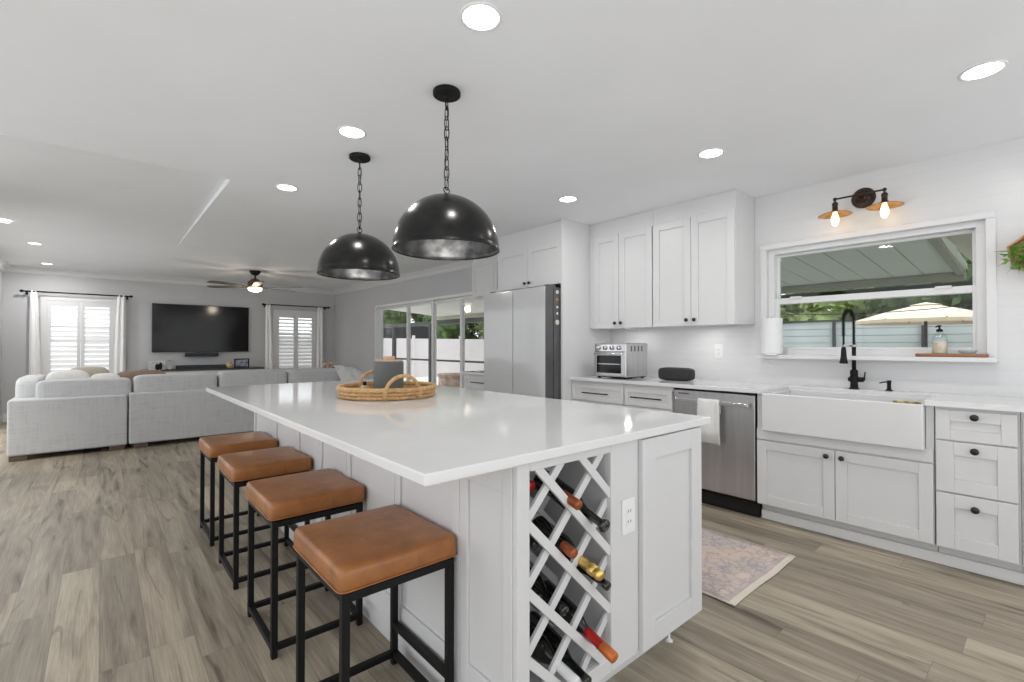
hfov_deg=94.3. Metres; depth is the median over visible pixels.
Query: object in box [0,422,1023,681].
floor
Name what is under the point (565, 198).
recessed light
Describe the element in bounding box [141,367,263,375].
media console
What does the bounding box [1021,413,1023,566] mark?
base cabinet
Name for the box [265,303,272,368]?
curtain
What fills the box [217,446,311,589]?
bar stool
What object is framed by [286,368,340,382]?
cushion
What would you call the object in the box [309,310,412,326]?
leafy tree
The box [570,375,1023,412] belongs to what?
countertop
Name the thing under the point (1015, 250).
wall planter
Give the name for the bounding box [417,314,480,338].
leafy tree
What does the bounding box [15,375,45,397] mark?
cushion
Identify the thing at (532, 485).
wine bottle
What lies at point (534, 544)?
wine bottle
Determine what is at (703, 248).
upper cabinet
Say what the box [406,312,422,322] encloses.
leafy tree
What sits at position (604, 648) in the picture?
wine bottle
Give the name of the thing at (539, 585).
wine bottle
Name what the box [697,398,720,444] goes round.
dish towel
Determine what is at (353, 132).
recessed light
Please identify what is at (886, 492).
base cabinet
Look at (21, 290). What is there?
curtain rod
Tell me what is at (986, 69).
recessed light
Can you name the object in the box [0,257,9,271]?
trim
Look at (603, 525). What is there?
wine bottle
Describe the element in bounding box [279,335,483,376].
vinyl fence
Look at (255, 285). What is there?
ceiling fan
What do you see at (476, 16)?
recessed light
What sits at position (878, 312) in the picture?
string lights
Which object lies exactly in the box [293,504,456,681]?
bar stool
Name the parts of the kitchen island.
panel, panel, panel, panel, panel, panel, panel, frame, panel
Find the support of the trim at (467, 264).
attached to the wall at (990, 177)
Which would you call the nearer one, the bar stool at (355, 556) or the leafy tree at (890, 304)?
the bar stool at (355, 556)
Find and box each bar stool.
[198,431,277,546]
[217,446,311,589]
[245,468,364,659]
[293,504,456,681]
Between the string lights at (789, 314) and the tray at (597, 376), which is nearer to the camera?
the tray at (597, 376)
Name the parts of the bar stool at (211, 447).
leg, seat frame, leg, seat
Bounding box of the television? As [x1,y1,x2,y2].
[152,303,248,351]
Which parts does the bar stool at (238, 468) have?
leg, leg, seat, seat frame, leg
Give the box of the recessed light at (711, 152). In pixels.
[698,148,724,158]
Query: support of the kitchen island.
on the floor
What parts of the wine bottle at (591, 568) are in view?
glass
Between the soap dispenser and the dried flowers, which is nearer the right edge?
the soap dispenser
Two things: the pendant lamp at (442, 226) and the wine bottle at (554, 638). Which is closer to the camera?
the wine bottle at (554, 638)
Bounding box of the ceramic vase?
[226,361,232,367]
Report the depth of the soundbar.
8.93 m
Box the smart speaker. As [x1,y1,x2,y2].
[658,367,694,380]
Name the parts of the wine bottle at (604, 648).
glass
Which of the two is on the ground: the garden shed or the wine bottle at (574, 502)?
the garden shed
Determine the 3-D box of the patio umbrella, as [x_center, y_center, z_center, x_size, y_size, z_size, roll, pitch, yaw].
[6.504,0.401,7.460,1.707,2.022,1.707,1,-1,-41]
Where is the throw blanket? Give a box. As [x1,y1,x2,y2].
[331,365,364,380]
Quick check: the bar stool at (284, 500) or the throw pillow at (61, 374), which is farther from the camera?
the throw pillow at (61, 374)
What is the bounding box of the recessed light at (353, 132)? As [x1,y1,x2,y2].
[337,126,366,138]
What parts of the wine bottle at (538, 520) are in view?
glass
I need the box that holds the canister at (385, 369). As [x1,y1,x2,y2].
[374,356,403,387]
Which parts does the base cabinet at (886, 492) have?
door, apron rail, door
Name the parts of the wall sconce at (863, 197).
bulb, lamp shade, cross arm, plate, bulb, lamp shade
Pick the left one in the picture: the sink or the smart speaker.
the smart speaker
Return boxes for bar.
[185,353,217,356]
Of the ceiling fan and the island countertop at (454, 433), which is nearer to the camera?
the island countertop at (454, 433)
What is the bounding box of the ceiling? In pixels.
[0,0,1023,289]
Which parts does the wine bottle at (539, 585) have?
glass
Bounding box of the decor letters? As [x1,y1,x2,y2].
[155,362,161,369]
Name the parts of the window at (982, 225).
sash, sash, head casing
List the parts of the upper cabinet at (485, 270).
door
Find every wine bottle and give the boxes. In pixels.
[529,469,582,509]
[529,479,535,490]
[530,535,538,548]
[530,566,568,615]
[530,611,591,681]
[530,623,579,681]
[531,512,577,558]
[541,546,610,590]
[542,580,617,662]
[547,471,609,532]
[549,522,604,580]
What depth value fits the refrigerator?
4.65 m
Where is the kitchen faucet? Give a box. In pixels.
[839,309,865,388]
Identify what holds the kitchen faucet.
on the countertop at (966, 401)
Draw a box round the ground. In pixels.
[404,376,438,384]
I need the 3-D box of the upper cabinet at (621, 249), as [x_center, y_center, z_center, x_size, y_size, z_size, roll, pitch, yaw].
[1.138,-0.646,4.633,0.382,1.060,0.732,1,-1,-41]
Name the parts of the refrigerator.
glass panel, glass panel, door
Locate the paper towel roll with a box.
[761,317,782,354]
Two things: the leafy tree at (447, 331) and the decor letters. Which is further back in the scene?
the leafy tree at (447, 331)
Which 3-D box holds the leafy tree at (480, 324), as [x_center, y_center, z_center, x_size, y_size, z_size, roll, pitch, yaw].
[0.012,-0.967,24.525,5.482,5.132,4.631,0,-1,3]
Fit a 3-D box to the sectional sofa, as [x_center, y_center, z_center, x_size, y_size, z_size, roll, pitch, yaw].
[-4.508,0.849,6.986,3.805,0.876,2.120,1,-1,-41]
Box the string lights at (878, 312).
[875,304,971,312]
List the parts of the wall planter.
wood frame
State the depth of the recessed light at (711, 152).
3.02 m
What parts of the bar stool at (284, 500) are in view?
leg, leg, seat, seat frame, leg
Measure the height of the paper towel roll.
0.300 m
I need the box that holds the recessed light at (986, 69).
[958,60,1008,80]
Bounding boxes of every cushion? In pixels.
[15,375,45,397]
[35,377,130,407]
[133,373,216,391]
[217,369,286,386]
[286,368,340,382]
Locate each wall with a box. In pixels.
[0,270,2,414]
[1,272,334,413]
[335,137,1023,396]
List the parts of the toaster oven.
handle, door glass, door, control panel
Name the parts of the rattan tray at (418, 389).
loop handle, loop handle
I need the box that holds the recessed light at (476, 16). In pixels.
[459,2,501,31]
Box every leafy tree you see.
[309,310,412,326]
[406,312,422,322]
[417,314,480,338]
[474,317,483,338]
[780,287,873,323]
[854,249,972,318]
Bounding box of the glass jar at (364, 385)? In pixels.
[361,381,368,387]
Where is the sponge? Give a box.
[892,400,921,403]
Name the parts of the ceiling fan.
blade, blade, lamp shade, blade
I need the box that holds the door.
[375,292,475,387]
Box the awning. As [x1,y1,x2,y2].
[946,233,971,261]
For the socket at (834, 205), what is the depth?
3.38 m
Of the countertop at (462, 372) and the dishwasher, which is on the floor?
the dishwasher
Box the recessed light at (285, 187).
[275,184,297,190]
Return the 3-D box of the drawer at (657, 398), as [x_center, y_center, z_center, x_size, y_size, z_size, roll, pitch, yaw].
[1.352,0.816,4.167,0.647,0.884,0.465,1,-1,-41]
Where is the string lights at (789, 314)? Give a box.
[789,314,835,318]
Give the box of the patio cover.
[390,237,966,319]
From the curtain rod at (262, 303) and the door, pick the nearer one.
the door
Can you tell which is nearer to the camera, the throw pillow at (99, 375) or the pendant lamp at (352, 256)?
the pendant lamp at (352, 256)
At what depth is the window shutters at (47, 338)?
8.10 m
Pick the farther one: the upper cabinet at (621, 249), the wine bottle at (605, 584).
the upper cabinet at (621, 249)
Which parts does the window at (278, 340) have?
shutter panel, shutter panel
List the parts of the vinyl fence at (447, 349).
post, post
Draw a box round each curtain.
[29,290,40,374]
[114,295,125,373]
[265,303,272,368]
[316,307,323,367]
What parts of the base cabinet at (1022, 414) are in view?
door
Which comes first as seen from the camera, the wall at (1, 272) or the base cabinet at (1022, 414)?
the base cabinet at (1022, 414)
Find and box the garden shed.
[383,326,427,338]
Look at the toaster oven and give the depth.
4.35 m
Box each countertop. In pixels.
[206,379,709,486]
[461,371,483,375]
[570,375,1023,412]
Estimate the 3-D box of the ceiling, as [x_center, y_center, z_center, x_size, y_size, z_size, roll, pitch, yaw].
[-2.375,-1.319,3.975,6.780,0.350,13.100,1,-1,-41]
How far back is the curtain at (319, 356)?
10.66 m
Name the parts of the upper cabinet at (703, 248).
door, door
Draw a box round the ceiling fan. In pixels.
[207,270,300,291]
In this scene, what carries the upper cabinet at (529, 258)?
attached to the wall at (990, 177)
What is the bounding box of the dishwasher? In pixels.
[674,388,760,517]
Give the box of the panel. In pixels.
[561,218,609,400]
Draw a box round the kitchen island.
[254,413,701,681]
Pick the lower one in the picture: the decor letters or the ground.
the ground
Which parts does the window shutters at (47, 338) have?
shutter panel, shutter panel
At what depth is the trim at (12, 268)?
8.56 m
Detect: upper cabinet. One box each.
[472,254,497,297]
[498,220,560,291]
[590,210,669,328]
[653,189,754,326]
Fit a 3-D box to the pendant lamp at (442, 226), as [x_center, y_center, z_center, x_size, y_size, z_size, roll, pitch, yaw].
[-0.314,-0.816,2.281,0.510,0.772,0.510,1,-1,-41]
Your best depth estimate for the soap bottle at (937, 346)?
2.99 m
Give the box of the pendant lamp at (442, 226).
[392,84,499,260]
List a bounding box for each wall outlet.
[621,497,634,535]
[715,345,722,358]
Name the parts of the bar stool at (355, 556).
leg, leg, seat, seat frame, leg, leg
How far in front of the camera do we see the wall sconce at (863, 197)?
3.33 m
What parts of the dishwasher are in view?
bar handle, kick plate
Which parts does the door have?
sliding panel, sliding panel, frame, sliding panel, sliding panel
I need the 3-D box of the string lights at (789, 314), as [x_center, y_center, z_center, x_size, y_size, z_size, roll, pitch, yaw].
[4.665,-0.393,7.379,0.050,0.067,0.630,1,-1,-41]
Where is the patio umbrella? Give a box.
[855,302,972,346]
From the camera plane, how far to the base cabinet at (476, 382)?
5.82 m
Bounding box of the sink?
[762,389,928,450]
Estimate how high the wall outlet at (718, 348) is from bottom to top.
0.120 m
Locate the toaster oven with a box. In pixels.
[594,343,646,378]
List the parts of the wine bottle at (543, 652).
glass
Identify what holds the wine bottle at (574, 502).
attached to the kitchen island
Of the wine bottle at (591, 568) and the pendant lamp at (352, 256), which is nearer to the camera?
the wine bottle at (591, 568)
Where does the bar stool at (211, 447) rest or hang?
on the floor
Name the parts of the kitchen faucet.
docking arm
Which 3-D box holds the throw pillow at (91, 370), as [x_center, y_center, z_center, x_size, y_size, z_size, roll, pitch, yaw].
[-5.253,0.516,5.897,0.225,0.398,0.420,-1,-1,40]
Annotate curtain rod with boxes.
[19,289,132,299]
[262,303,329,309]
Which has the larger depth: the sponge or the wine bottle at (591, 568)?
the sponge
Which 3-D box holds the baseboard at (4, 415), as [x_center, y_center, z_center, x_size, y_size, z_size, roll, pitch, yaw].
[-6.093,1.246,9.250,5.280,0.130,0.015,1,-1,-41]
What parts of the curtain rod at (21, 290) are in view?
rod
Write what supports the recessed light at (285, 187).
in the ceiling
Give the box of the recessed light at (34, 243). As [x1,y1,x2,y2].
[27,242,42,244]
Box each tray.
[336,370,436,400]
[597,376,645,377]
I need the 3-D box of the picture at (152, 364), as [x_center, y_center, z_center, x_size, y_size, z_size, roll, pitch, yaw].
[-6.403,0.439,8.566,0.207,0.132,0.010,1,-1,-41]
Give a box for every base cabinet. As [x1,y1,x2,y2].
[465,374,483,390]
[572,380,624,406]
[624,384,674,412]
[757,394,938,551]
[935,406,1023,571]
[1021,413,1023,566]
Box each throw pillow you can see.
[45,370,89,379]
[70,366,109,376]
[90,373,119,377]
[118,370,165,391]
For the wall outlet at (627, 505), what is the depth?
1.65 m
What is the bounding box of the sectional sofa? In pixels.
[7,368,340,461]
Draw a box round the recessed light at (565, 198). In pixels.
[558,196,577,201]
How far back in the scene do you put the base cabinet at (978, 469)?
2.47 m
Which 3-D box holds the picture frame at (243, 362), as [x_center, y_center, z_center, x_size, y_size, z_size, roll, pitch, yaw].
[-5.377,0.438,9.450,0.265,0.180,0.020,1,-1,-41]
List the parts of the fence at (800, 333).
cap rail, post, post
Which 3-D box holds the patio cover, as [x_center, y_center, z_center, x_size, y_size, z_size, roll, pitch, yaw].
[0.199,-0.964,9.231,3.850,0.489,12.200,1,-1,-41]
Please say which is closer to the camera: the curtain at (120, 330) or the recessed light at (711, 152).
the recessed light at (711, 152)
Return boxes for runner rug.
[702,528,795,605]
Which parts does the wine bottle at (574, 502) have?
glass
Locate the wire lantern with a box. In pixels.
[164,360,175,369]
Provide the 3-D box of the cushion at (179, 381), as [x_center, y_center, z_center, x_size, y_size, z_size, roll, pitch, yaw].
[-4.317,0.620,6.109,0.875,0.396,0.270,1,-1,-41]
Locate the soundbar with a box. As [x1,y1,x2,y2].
[176,364,226,368]
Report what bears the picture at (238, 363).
attached to the picture frame at (243, 362)
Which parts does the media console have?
door, door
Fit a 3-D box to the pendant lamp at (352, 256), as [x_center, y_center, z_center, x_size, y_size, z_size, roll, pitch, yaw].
[-0.981,-0.808,3.058,0.510,0.772,0.510,1,-1,-41]
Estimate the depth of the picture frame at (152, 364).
8.54 m
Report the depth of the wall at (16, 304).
8.72 m
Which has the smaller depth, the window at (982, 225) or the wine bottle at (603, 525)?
the wine bottle at (603, 525)
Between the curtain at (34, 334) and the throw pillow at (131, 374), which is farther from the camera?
the curtain at (34, 334)
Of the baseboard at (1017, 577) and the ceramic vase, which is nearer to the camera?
the baseboard at (1017, 577)
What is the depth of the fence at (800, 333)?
9.00 m
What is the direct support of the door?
in the wall at (990, 177)
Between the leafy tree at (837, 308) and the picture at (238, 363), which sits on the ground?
the leafy tree at (837, 308)
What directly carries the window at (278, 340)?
in the wall at (16, 304)
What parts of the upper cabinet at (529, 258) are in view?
door, door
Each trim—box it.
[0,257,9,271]
[4,265,334,294]
[333,260,472,294]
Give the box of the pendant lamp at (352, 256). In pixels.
[317,152,399,280]
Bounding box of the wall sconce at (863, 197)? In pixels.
[818,188,904,225]
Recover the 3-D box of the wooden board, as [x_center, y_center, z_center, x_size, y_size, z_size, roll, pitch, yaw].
[2.743,0.090,2.969,0.094,0.020,0.336,1,-1,-41]
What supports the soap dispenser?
on the countertop at (966, 401)
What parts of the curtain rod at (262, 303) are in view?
rod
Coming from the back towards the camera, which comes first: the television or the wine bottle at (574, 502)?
the television
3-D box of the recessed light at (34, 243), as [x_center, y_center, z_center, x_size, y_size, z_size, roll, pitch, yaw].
[-5.871,-1.199,5.843,0.142,0.008,0.142,1,-1,-41]
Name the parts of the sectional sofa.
leg, frame, leg, leg, frame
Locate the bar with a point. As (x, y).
(186, 354)
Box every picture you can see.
[150,362,163,368]
[235,360,247,366]
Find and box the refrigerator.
[484,284,560,398]
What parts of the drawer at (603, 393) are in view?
bar handle, drawer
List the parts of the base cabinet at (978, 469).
knob, knob, knob, drawer, drawer, drawer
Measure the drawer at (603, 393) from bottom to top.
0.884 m
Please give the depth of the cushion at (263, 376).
6.56 m
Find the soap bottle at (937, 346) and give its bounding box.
[932,325,947,353]
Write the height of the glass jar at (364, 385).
0.076 m
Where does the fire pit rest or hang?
on the ground
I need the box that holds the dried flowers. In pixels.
[323,361,337,367]
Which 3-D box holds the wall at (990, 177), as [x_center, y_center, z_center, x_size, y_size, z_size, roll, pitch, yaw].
[0.094,-0.020,6.258,0.160,2.600,12.950,1,-1,-41]
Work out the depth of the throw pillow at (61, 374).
5.68 m
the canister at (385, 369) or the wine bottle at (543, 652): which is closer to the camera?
the wine bottle at (543, 652)
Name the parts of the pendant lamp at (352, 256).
lamp shade, chain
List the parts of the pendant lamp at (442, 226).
lamp shade, chain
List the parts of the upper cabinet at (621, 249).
door, door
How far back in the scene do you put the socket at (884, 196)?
3.17 m
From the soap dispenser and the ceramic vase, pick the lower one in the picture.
the soap dispenser
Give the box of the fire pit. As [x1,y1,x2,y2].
[438,373,465,387]
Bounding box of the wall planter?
[995,235,1023,272]
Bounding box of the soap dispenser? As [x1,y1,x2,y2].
[879,380,892,390]
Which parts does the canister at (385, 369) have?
lid, lid knob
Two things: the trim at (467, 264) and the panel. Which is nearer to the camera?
the panel
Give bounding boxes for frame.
[149,361,164,369]
[234,358,248,367]
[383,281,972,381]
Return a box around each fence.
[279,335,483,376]
[783,319,972,346]
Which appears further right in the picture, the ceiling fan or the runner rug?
the runner rug
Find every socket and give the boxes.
[832,202,837,212]
[881,192,888,203]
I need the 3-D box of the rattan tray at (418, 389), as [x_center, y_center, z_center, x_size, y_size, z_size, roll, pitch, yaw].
[-0.747,0.258,2.856,0.588,0.142,0.588,1,-1,-41]
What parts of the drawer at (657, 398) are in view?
bar handle, drawer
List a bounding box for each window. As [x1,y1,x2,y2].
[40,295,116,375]
[272,310,316,370]
[755,210,998,362]
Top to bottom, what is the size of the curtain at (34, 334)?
2.095 m
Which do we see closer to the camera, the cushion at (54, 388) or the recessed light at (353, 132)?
the recessed light at (353, 132)
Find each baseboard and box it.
[2,414,6,422]
[762,509,1023,585]
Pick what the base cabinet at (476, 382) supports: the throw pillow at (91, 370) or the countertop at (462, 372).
the countertop at (462, 372)
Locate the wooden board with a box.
[915,353,988,357]
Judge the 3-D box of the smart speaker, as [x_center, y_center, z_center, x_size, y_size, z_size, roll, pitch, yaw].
[1.431,0.287,4.139,0.130,0.112,0.310,1,-1,-41]

